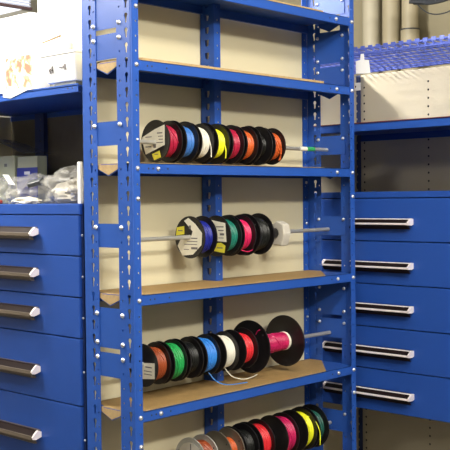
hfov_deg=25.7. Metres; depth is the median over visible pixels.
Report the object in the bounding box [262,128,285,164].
spool
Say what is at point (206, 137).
spool
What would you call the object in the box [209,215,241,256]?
spool
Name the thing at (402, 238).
base cabinet
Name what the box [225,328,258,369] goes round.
spool
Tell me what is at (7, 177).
paper slip
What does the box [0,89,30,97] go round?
paper sheet
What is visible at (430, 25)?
wall
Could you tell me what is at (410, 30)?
vertical pipe
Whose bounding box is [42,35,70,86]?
carton
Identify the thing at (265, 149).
spool
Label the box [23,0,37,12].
ceiling
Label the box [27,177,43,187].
clip
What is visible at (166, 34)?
wall
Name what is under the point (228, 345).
spool
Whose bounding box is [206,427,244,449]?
spool
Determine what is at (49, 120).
shelf
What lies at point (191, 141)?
spool
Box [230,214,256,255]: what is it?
spool
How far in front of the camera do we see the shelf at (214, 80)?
2.71 m
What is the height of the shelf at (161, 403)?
0.026 m
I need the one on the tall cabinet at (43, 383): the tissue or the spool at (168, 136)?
the tissue
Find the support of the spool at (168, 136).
on the rod at (152, 142)
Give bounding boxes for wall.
[0,10,34,117]
[89,0,309,449]
[276,0,449,75]
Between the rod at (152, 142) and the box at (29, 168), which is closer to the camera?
the rod at (152, 142)
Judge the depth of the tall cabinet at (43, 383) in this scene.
2.63 m
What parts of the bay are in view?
panel, shelf, panel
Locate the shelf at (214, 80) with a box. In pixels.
[89,60,348,99]
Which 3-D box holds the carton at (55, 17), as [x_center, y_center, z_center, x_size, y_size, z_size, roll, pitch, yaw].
[-0.328,-0.555,2.821,0.320,0.371,0.270,1,2,43]
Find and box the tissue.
[11,196,41,203]
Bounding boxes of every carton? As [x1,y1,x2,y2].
[0,12,37,92]
[38,0,81,53]
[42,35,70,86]
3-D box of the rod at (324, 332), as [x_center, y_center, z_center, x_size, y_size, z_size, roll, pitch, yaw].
[0.024,0.348,2.782,0.012,0.015,0.894,1,2,43]
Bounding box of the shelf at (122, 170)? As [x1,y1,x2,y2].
[91,163,349,177]
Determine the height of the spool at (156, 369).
0.111 m
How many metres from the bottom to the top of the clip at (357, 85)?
0.028 m
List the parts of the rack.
upright post, gusset plate, gusset plate, gusset plate, gusset plate, gusset plate, gusset plate, upright post, upright post, upright post, gusset plate, gusset plate, gusset plate, gusset plate, gusset plate, gusset plate, gusset plate, gusset plate, upright post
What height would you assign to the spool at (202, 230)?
0.114 m
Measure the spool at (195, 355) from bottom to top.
0.112 m
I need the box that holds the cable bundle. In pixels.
[409,0,449,14]
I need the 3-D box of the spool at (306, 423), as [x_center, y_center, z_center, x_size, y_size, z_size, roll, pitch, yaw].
[0.219,0.621,2.992,0.136,0.130,0.056,1,2,43]
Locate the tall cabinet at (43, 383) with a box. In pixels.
[0,162,86,449]
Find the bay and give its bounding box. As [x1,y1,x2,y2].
[313,66,449,449]
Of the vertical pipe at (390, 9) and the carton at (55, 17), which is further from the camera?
the vertical pipe at (390, 9)
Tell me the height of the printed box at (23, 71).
0.106 m
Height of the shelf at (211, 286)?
0.026 m
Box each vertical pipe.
[362,0,379,74]
[382,0,399,72]
[400,0,419,70]
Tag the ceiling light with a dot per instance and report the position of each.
(6, 6)
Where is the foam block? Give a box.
[273,221,290,245]
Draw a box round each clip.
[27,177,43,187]
[355,83,360,90]
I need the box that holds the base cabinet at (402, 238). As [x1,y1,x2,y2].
[314,191,449,422]
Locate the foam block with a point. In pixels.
(283, 228)
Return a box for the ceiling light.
[0,0,31,14]
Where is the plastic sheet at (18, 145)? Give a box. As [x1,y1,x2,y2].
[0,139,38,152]
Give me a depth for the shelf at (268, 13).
2.87 m
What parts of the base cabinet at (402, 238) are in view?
handle, handle, handle, handle, handle, drawer, drawer, drawer, drawer, drawer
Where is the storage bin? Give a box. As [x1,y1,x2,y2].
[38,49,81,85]
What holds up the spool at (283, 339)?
on the rod at (324, 332)
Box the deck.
[313,34,449,74]
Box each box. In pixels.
[0,156,23,203]
[5,52,49,92]
[17,156,46,202]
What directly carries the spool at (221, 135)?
on the rod at (152, 142)
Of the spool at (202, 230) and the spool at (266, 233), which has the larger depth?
the spool at (266, 233)
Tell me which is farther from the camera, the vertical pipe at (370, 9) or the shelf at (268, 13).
the vertical pipe at (370, 9)
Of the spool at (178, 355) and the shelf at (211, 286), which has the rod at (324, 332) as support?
the spool at (178, 355)
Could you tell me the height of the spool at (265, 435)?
0.127 m
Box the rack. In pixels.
[81,0,355,449]
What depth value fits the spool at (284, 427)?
2.90 m
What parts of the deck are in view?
edge rail, edge rail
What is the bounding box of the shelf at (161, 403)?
[94,361,350,422]
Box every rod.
[127,139,327,151]
[127,227,329,242]
[129,331,330,368]
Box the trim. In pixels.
[81,10,87,449]
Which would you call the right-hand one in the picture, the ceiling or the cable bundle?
the cable bundle
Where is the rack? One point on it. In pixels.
(111, 330)
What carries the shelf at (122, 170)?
attached to the rack
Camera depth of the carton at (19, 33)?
2.95 m
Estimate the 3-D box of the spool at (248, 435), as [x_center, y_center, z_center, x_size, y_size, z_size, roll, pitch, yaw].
[0.034,0.628,2.797,0.126,0.126,0.054,1,2,43]
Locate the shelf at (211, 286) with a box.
[92,271,350,305]
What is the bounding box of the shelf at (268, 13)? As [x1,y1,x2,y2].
[125,0,348,33]
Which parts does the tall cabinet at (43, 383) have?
handle, handle, handle, handle, handle, drawer, drawer, drawer, drawer, drawer, white strip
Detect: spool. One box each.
[130,342,171,386]
[141,120,182,161]
[156,339,187,383]
[169,120,199,162]
[174,337,203,380]
[175,216,217,257]
[176,434,217,449]
[188,334,247,384]
[190,123,214,162]
[201,123,229,163]
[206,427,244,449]
[208,331,257,379]
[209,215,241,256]
[218,124,244,163]
[221,423,259,449]
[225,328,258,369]
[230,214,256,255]
[233,126,258,163]
[234,315,304,372]
[240,419,275,449]
[243,213,278,255]
[244,126,272,164]
[261,412,299,449]
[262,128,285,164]
[283,407,320,449]
[295,404,328,449]
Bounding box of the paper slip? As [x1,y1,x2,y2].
[3,175,14,184]
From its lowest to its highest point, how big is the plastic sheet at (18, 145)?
0.060 m
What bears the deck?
on the bay
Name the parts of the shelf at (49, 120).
panel, shelf, panel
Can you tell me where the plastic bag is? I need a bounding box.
[51,177,83,202]
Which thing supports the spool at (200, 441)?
on the rod
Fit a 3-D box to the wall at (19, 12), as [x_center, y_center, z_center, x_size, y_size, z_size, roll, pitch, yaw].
[-3.853,-0.080,5.633,0.150,3.100,6.800,1,2,43]
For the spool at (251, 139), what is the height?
0.106 m
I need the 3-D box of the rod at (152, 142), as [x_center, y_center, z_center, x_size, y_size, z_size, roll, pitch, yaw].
[0.016,-0.222,2.764,0.014,0.015,0.887,1,2,43]
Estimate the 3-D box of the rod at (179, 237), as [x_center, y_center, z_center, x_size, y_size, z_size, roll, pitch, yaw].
[0.020,0.027,2.773,0.012,0.016,0.891,1,2,43]
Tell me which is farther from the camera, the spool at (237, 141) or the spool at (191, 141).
the spool at (237, 141)
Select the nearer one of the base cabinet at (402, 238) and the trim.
the trim
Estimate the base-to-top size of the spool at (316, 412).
0.133 m
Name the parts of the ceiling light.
rail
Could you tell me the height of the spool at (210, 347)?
0.141 m
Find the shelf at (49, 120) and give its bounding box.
[0,83,83,202]
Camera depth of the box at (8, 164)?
3.21 m

